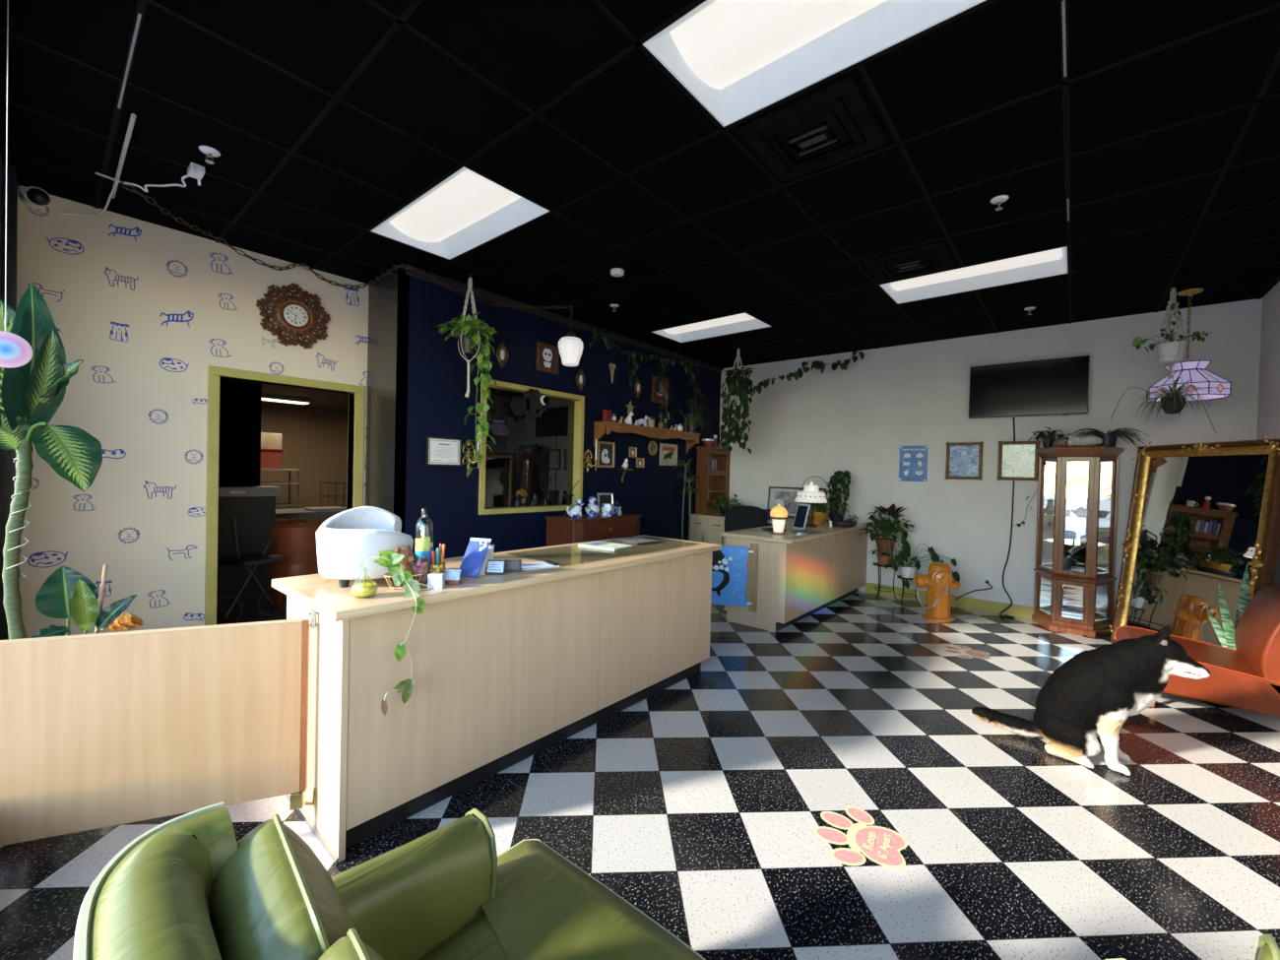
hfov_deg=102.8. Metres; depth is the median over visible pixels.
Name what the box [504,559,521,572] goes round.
wallet
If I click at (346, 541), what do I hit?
pet bed
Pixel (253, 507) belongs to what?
chair
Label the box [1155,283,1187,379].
macrame hanger
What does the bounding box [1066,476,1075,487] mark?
animal
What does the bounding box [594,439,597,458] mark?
candle
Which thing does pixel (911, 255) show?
ceiling vent
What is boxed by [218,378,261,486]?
wall partition
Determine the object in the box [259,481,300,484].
shelf
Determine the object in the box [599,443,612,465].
print
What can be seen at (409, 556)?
teddy bear
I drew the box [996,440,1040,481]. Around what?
framed picture
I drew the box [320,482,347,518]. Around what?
dog crate
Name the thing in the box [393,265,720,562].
wall
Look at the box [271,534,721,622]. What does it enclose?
countertop
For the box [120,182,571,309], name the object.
chain
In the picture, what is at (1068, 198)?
metal strip
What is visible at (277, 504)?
shelf
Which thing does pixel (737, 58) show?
ceiling light
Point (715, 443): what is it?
figure
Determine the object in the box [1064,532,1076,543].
horse figurine
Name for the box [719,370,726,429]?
conduit
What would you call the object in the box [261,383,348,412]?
ceiling
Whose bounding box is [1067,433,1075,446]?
cat figurine
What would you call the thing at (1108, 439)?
pot
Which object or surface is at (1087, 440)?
lump
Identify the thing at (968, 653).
sticker
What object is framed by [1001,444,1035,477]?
print
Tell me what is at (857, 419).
wall
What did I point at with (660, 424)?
vase
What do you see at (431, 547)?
marker pen
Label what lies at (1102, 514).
bowl
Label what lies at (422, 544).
sanitizer bottle
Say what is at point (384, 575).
wire basket
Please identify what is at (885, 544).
rubber plant
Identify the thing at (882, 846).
sticker
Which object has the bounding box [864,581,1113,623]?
baseboard
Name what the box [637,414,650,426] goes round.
dog figurine
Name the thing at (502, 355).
plaque
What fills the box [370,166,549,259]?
ceiling light
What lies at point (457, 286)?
trim
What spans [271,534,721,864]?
reception desk
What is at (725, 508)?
plant
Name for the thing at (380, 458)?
wall
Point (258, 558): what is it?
chair
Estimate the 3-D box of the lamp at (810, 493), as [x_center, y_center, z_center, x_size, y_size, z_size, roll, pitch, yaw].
[1.919,0.270,5.743,0.351,0.505,0.356,2,1,40]
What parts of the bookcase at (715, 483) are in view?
panel, door rail, panel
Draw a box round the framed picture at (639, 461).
[636,457,644,467]
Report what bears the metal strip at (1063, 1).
attached to the ceiling at (325, 119)
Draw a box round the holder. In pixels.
[459,537,494,576]
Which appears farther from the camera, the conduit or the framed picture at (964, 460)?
the conduit
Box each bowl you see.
[676,423,683,431]
[1098,511,1109,517]
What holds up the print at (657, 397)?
attached to the wooden plaque at (656, 398)
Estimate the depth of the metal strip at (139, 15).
2.03 m
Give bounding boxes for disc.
[0,0,32,367]
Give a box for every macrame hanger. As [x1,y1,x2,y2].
[457,273,480,397]
[732,346,745,397]
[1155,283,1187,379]
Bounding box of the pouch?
[411,556,429,585]
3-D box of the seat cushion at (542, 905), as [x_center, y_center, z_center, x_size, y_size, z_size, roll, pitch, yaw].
[-0.141,1.018,0.834,0.970,0.170,0.680,2,1,40]
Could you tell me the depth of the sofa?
3.06 m
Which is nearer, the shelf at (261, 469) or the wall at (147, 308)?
the wall at (147, 308)
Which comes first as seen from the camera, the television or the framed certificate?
the framed certificate
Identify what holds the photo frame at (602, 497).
on the base cabinet at (560, 530)
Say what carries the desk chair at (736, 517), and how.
on the floor
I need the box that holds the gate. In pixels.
[0,609,318,845]
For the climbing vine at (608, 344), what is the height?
1.011 m
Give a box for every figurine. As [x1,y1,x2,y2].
[479,539,492,568]
[621,458,628,468]
[624,411,633,424]
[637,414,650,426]
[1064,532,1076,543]
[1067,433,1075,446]
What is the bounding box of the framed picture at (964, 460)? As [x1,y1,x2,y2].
[944,441,983,480]
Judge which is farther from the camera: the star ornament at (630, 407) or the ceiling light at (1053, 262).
the star ornament at (630, 407)
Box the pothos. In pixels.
[436,312,497,476]
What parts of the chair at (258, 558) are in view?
frame, seat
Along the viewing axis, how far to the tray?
5.23 m
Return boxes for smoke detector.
[610,267,624,277]
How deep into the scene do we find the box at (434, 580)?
2.08 m
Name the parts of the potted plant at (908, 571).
pot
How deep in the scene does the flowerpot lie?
6.01 m
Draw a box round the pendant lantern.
[558,305,582,366]
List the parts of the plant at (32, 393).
stem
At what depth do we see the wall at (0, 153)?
2.75 m
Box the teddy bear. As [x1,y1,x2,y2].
[394,545,423,583]
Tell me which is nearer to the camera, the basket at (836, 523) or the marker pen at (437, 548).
the marker pen at (437, 548)
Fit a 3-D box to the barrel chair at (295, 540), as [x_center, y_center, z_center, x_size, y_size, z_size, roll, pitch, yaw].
[-3.490,0.842,5.197,0.560,0.830,0.530,2,1,40]
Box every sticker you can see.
[814,806,907,869]
[944,644,990,659]
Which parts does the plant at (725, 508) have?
pot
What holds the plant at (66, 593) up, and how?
on the floor
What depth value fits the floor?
2.15 m
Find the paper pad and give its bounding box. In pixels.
[521,560,559,570]
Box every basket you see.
[383,572,432,592]
[827,519,855,527]
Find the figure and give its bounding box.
[712,434,717,447]
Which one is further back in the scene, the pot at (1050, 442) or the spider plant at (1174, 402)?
the pot at (1050, 442)
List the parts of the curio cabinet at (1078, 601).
corner post, corner post, frame, frame, corner post, corner post, door, door, cornice, corner post, corner post, frame, frame, corner post, corner post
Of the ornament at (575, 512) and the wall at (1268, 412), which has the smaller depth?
the wall at (1268, 412)
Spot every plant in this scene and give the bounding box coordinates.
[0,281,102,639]
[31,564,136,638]
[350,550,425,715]
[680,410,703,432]
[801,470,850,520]
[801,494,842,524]
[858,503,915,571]
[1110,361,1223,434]
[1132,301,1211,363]
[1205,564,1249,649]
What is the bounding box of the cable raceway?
[60,113,204,214]
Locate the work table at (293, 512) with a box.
[275,508,345,518]
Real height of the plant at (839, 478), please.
0.654 m
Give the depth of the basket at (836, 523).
5.75 m
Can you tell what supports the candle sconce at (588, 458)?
attached to the wall at (437, 371)
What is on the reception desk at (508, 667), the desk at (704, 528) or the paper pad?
the paper pad
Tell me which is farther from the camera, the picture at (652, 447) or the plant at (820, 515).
the picture at (652, 447)
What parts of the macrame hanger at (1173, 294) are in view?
cord, cord, cord, cord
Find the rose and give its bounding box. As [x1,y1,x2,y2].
[108,612,143,632]
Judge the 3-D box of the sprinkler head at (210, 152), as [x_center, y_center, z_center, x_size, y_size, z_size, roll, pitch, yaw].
[-2.219,-1.669,2.636,0.088,0.058,0.088,2,1,40]
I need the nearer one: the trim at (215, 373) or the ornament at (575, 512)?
the trim at (215, 373)
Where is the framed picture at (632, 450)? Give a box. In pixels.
[629,447,637,457]
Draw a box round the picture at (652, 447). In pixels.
[647,441,657,454]
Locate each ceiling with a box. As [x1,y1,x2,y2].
[0,0,1279,368]
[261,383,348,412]
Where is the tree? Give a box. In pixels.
[672,457,702,540]
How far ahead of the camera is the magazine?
3.34 m
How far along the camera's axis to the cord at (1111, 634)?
4.69 m
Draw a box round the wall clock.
[256,282,330,349]
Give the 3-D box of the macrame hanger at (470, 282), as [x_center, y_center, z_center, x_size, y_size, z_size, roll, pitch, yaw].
[-1.396,-1.180,4.177,0.155,1.011,0.155,1,1,-28]
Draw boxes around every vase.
[616,507,622,514]
[657,411,663,428]
[683,418,688,431]
[1045,499,1054,514]
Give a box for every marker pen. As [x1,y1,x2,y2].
[429,546,433,564]
[431,550,435,565]
[436,547,440,565]
[439,543,442,564]
[440,543,445,564]
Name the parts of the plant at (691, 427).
pot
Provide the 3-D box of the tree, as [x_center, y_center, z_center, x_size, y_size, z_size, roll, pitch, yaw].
[0.607,0.526,6.698,0.392,1.624,0.350,1,1,3]
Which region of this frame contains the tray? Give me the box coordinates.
[761,527,786,531]
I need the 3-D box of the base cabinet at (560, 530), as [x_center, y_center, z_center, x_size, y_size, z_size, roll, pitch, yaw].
[-0.467,0.852,5.365,0.448,0.955,1.020,2,1,40]
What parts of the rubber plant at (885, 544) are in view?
saucer pot, pot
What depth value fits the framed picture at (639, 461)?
6.32 m
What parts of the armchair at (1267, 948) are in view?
arm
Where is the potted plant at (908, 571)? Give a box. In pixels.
[885,543,959,588]
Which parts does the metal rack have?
post, post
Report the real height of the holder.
0.161 m
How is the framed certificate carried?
attached to the wall at (437, 371)
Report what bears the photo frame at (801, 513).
on the desk at (792, 577)
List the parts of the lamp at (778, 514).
lamp shade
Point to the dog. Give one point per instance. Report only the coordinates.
(1091, 695)
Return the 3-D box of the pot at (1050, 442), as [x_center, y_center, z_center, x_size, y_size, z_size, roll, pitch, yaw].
[4.033,-0.358,5.053,0.088,0.070,0.090,2,1,40]
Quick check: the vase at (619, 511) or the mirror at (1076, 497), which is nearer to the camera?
the mirror at (1076, 497)
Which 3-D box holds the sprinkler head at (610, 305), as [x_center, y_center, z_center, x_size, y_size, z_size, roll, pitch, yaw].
[-0.247,-1.651,4.915,0.088,0.058,0.088,2,1,40]
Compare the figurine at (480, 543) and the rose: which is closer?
the figurine at (480, 543)
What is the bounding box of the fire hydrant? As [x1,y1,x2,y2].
[912,562,960,623]
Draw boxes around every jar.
[611,413,616,422]
[613,500,622,513]
[646,416,656,427]
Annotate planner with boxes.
[789,529,822,534]
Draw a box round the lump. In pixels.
[1073,435,1102,446]
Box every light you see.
[261,392,311,404]
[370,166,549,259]
[642,0,985,127]
[651,313,771,342]
[879,246,1067,303]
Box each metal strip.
[117,13,141,108]
[1061,0,1066,76]
[1067,197,1069,221]
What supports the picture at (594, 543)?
on the magazine
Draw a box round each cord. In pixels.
[955,581,992,600]
[999,417,1015,618]
[1082,634,1111,639]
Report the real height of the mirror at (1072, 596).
0.380 m
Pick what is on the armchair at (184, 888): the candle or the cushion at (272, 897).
the cushion at (272, 897)
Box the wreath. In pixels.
[520,384,548,420]
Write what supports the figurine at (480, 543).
on the reception desk at (508, 667)
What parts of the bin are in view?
lid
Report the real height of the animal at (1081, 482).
0.107 m
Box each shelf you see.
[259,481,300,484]
[260,468,300,470]
[275,503,300,507]
[593,420,701,453]
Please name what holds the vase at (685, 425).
on the wall shelf at (691, 438)
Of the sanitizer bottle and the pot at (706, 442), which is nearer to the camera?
the sanitizer bottle
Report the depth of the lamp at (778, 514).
4.88 m
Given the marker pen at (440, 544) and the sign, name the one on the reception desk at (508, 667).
the sign
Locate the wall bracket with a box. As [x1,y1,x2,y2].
[617,468,633,482]
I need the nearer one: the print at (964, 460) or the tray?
the tray
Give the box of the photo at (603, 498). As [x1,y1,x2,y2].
[599,495,611,512]
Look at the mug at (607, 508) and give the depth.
5.30 m
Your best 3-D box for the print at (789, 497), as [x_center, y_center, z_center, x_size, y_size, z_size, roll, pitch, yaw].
[2.099,0.306,6.899,0.600,0.290,0.001,2,-6,40]
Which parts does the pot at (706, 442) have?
pot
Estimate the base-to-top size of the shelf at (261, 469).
0.020 m
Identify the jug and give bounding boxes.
[1063,555,1077,570]
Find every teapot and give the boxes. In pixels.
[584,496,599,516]
[1071,508,1087,516]
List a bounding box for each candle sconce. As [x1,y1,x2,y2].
[462,433,479,468]
[583,439,598,472]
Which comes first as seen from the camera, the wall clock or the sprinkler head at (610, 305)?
the wall clock
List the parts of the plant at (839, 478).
pot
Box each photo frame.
[597,493,614,514]
[792,504,810,529]
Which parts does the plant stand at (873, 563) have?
leg, leg, leg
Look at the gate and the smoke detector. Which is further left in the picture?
the gate
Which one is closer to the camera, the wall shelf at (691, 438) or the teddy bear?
the teddy bear
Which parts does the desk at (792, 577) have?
hinge plate, panel, panel, panel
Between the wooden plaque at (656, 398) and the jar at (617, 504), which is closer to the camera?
the jar at (617, 504)
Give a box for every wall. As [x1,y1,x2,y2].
[0,152,1,299]
[15,185,368,638]
[259,403,348,523]
[365,267,409,533]
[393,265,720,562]
[719,298,1262,616]
[1256,280,1279,585]
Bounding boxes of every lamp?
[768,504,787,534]
[794,481,827,526]
[1146,288,1231,402]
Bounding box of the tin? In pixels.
[602,409,611,421]
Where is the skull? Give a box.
[608,363,615,383]
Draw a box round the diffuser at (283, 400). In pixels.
[261,397,309,404]
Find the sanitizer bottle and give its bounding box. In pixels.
[414,508,433,563]
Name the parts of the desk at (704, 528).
door, drawer, drawer, door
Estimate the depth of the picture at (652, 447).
6.51 m
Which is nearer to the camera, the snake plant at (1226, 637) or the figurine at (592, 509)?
the snake plant at (1226, 637)
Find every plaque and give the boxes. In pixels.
[495,341,509,367]
[576,368,585,390]
[634,378,641,397]
[651,375,669,403]
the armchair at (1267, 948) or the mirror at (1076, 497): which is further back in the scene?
the mirror at (1076, 497)
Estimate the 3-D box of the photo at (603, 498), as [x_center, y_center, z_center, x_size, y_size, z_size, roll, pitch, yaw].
[-0.372,0.259,5.538,0.150,0.194,0.007,1,-9,-32]
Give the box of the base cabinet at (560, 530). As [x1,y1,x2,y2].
[544,512,642,546]
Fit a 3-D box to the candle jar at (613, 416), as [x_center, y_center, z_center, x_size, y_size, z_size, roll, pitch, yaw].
[-0.296,-0.699,5.815,0.056,0.100,0.056,2,1,40]
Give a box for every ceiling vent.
[736,74,888,182]
[860,241,955,282]
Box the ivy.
[717,351,864,453]
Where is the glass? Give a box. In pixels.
[563,480,578,515]
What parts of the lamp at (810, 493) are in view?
lamp shade, stem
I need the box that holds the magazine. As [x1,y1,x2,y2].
[577,541,633,550]
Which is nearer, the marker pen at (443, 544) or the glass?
the marker pen at (443, 544)
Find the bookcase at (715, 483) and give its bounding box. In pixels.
[695,446,730,513]
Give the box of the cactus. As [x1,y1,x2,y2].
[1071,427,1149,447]
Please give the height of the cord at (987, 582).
0.132 m
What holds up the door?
attached to the desk at (792, 577)
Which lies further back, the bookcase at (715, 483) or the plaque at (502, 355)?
the bookcase at (715, 483)
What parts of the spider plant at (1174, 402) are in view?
pot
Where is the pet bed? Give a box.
[316,506,413,587]
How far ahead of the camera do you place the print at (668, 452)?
6.77 m
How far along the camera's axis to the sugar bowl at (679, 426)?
6.75 m
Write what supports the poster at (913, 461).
attached to the wall at (857, 419)
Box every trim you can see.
[0,162,17,639]
[204,365,365,625]
[404,265,723,373]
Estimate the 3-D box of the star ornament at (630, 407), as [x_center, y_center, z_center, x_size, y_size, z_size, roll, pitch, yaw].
[-0.121,-0.796,6.094,0.050,0.295,0.162,2,1,40]
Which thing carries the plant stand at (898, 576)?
on the floor
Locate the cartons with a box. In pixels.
[260,432,282,448]
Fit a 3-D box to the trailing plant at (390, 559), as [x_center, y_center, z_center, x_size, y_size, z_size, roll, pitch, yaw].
[-0.962,0.562,1.939,0.248,0.581,0.166,2,1,23]
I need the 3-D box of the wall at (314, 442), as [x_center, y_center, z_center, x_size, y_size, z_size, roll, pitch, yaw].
[-3.831,-0.069,6.472,4.380,2.600,4.500,2,1,40]
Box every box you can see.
[304,506,346,511]
[427,573,445,588]
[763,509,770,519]
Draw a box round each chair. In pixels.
[216,485,281,617]
[216,516,286,623]
[268,519,321,608]
[724,506,767,531]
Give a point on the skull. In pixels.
(611, 365)
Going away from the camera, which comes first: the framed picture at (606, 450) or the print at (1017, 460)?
the print at (1017, 460)
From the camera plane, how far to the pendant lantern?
4.88 m
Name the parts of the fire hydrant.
cap chain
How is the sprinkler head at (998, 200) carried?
attached to the ceiling at (325, 119)
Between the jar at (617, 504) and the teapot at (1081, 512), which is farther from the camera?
the jar at (617, 504)
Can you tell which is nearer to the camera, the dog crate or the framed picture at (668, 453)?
the framed picture at (668, 453)
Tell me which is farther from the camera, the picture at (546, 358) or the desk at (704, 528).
the desk at (704, 528)
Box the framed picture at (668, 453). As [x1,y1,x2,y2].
[659,443,677,465]
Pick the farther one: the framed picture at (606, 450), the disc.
the framed picture at (606, 450)
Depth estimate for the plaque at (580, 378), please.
5.53 m
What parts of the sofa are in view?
seat, backrest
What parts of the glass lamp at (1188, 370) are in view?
chain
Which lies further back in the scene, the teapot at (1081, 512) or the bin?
the bin
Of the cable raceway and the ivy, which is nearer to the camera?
the cable raceway
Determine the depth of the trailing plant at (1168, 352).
4.03 m
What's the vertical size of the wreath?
0.384 m
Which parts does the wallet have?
panel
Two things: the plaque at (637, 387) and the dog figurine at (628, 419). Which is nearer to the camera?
the dog figurine at (628, 419)
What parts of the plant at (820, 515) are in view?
pot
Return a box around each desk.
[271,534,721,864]
[689,512,808,545]
[720,519,874,632]
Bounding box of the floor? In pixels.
[0,590,1279,959]
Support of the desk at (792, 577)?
on the floor
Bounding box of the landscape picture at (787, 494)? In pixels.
[767,486,826,517]
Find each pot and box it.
[458,335,478,355]
[701,439,714,446]
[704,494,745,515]
[1042,440,1053,447]
[1096,434,1117,447]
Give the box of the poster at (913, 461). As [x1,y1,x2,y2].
[898,445,928,481]
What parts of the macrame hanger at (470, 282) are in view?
cord, cord, cord, cord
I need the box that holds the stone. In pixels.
[1054,440,1065,446]
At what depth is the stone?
4.92 m
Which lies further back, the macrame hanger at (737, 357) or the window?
the macrame hanger at (737, 357)
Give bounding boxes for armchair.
[72,801,705,959]
[1104,933,1279,959]
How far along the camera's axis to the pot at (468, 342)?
4.12 m
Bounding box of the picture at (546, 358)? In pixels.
[535,341,559,374]
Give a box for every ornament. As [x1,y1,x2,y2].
[566,499,583,517]
[625,400,634,413]
[1080,537,1086,544]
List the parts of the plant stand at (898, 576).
leg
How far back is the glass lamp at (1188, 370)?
4.12 m
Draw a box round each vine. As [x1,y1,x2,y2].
[588,326,707,430]
[1015,461,1045,526]
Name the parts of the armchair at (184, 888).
backrest, arm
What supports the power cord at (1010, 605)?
attached to the wall at (857, 419)
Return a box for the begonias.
[1028,427,1069,447]
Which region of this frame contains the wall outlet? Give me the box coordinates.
[983,575,991,585]
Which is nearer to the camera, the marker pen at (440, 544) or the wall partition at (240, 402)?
the marker pen at (440, 544)
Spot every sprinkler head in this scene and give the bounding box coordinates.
[198,145,220,164]
[609,304,619,312]
[990,194,1009,210]
[1024,307,1035,315]
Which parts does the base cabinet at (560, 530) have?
drawer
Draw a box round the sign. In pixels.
[485,559,506,574]
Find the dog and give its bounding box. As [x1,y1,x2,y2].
[971,623,1210,775]
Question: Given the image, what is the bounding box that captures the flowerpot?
[845,514,858,525]
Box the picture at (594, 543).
[584,541,608,545]
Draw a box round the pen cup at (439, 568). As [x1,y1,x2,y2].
[428,562,446,574]
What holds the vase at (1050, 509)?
on the curio cabinet at (1078, 601)
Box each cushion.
[209,819,357,959]
[317,935,383,959]
[420,839,703,959]
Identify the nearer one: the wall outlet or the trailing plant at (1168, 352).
the trailing plant at (1168, 352)
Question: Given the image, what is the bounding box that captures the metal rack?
[259,468,300,519]
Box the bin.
[260,448,283,468]
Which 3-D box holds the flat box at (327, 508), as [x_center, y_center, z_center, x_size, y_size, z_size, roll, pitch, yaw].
[-4.038,0.369,6.579,0.350,0.029,0.400,2,1,40]
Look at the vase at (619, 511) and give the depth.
5.51 m
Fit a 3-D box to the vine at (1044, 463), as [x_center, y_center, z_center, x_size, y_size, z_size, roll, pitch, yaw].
[4.034,0.137,5.289,0.097,0.714,0.284,1,1,-31]
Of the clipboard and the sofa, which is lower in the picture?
the sofa
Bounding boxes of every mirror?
[1039,576,1108,619]
[1040,460,1112,573]
[1109,434,1279,646]
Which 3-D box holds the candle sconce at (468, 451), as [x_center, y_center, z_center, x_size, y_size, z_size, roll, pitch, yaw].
[-1.482,-0.271,4.534,0.161,0.366,0.093,1,1,-5]
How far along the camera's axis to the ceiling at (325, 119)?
2.55 m
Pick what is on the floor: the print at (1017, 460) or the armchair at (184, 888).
the armchair at (184, 888)
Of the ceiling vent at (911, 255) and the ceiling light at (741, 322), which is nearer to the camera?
the ceiling vent at (911, 255)
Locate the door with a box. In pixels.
[710,545,753,607]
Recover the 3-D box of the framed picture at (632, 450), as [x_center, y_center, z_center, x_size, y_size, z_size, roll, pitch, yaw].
[-0.086,-0.338,6.217,0.018,0.125,0.130,2,1,40]
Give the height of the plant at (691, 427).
0.314 m
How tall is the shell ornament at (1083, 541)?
0.070 m
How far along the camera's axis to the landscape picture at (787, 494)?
6.97 m
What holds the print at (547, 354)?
attached to the picture at (546, 358)
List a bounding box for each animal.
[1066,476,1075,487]
[1072,476,1087,487]
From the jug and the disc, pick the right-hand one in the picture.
the jug
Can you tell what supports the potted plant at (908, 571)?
on the plant stand at (898, 576)
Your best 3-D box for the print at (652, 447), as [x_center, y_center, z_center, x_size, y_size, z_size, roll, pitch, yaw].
[0.162,-0.406,6.512,0.001,0.150,0.135,2,1,40]
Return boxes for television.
[968,355,1089,418]
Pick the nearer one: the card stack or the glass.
the card stack
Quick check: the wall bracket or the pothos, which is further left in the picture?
the pothos
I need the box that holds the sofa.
[1114,585,1279,716]
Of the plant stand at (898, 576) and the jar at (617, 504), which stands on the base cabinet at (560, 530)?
the jar at (617, 504)
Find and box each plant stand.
[872,562,897,600]
[896,575,919,603]
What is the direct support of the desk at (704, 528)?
on the floor
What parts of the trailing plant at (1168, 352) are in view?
pot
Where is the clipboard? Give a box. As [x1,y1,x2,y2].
[607,536,661,544]
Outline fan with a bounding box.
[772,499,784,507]
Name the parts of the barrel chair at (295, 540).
backrest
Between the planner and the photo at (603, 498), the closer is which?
the planner
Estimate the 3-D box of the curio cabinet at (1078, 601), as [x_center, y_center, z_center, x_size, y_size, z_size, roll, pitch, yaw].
[4.190,0.567,4.926,0.675,1.765,0.390,2,1,40]
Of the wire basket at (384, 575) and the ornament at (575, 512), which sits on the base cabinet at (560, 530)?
the ornament at (575, 512)
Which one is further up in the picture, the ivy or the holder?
the ivy
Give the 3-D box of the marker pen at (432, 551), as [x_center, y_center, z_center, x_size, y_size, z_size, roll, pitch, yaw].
[-0.873,0.366,2.166,0.013,0.136,0.027,2,1,16]
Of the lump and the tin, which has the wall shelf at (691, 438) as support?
the tin
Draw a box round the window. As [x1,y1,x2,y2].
[478,380,584,514]
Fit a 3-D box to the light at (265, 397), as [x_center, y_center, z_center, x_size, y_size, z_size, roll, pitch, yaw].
[-4.655,-1.058,6.681,0.240,0.070,0.560,2,1,40]
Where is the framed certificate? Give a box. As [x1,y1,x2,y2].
[426,436,461,466]
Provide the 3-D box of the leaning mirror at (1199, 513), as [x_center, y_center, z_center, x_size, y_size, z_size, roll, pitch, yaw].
[4.337,0.572,4.041,0.260,1.806,1.139,1,1,2]
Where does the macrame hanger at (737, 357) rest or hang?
hanging from the ceiling at (325, 119)
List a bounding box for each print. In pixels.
[540,347,555,369]
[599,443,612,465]
[649,443,655,453]
[654,380,666,399]
[661,446,675,463]
[774,491,815,512]
[949,445,979,476]
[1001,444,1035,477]
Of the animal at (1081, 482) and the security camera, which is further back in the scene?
the animal at (1081, 482)
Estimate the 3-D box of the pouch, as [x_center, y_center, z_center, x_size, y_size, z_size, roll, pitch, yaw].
[-0.925,0.380,2.136,0.068,0.121,0.078,2,1,40]
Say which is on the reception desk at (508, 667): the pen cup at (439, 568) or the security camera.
the pen cup at (439, 568)
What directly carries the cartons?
on the bin
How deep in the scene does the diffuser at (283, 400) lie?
6.65 m
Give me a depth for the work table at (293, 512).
6.23 m
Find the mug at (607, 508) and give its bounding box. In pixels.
[601,503,617,515]
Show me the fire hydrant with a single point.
(938, 581)
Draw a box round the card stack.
[445,569,461,584]
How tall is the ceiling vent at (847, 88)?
0.028 m
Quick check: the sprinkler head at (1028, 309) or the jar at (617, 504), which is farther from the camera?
the jar at (617, 504)
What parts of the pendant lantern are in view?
lamp shade, chain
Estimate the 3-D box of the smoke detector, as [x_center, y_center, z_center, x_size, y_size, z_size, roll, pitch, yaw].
[-0.181,-1.646,4.074,0.116,0.043,0.116,2,1,40]
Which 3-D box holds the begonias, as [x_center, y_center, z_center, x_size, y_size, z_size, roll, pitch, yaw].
[4.065,-0.422,5.068,0.332,0.200,0.338,2,1,40]
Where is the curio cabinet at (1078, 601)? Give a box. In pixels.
[1031,446,1124,638]
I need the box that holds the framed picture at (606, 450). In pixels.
[596,441,615,467]
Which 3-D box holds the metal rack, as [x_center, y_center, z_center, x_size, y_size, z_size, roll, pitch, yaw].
[-4.968,0.523,6.843,0.400,1.350,0.600,2,1,40]
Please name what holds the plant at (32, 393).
on the floor
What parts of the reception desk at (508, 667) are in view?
panel, panel, panel, panel, panel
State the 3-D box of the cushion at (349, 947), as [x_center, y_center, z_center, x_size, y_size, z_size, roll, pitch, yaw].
[-0.239,0.728,0.508,0.314,0.427,0.207,2,1,40]
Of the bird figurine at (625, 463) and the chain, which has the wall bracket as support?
the bird figurine at (625, 463)
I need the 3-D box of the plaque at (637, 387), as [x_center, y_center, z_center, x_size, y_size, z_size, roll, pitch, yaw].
[-0.020,-1.127,6.259,0.021,0.235,0.139,2,1,40]
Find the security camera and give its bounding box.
[18,185,51,208]

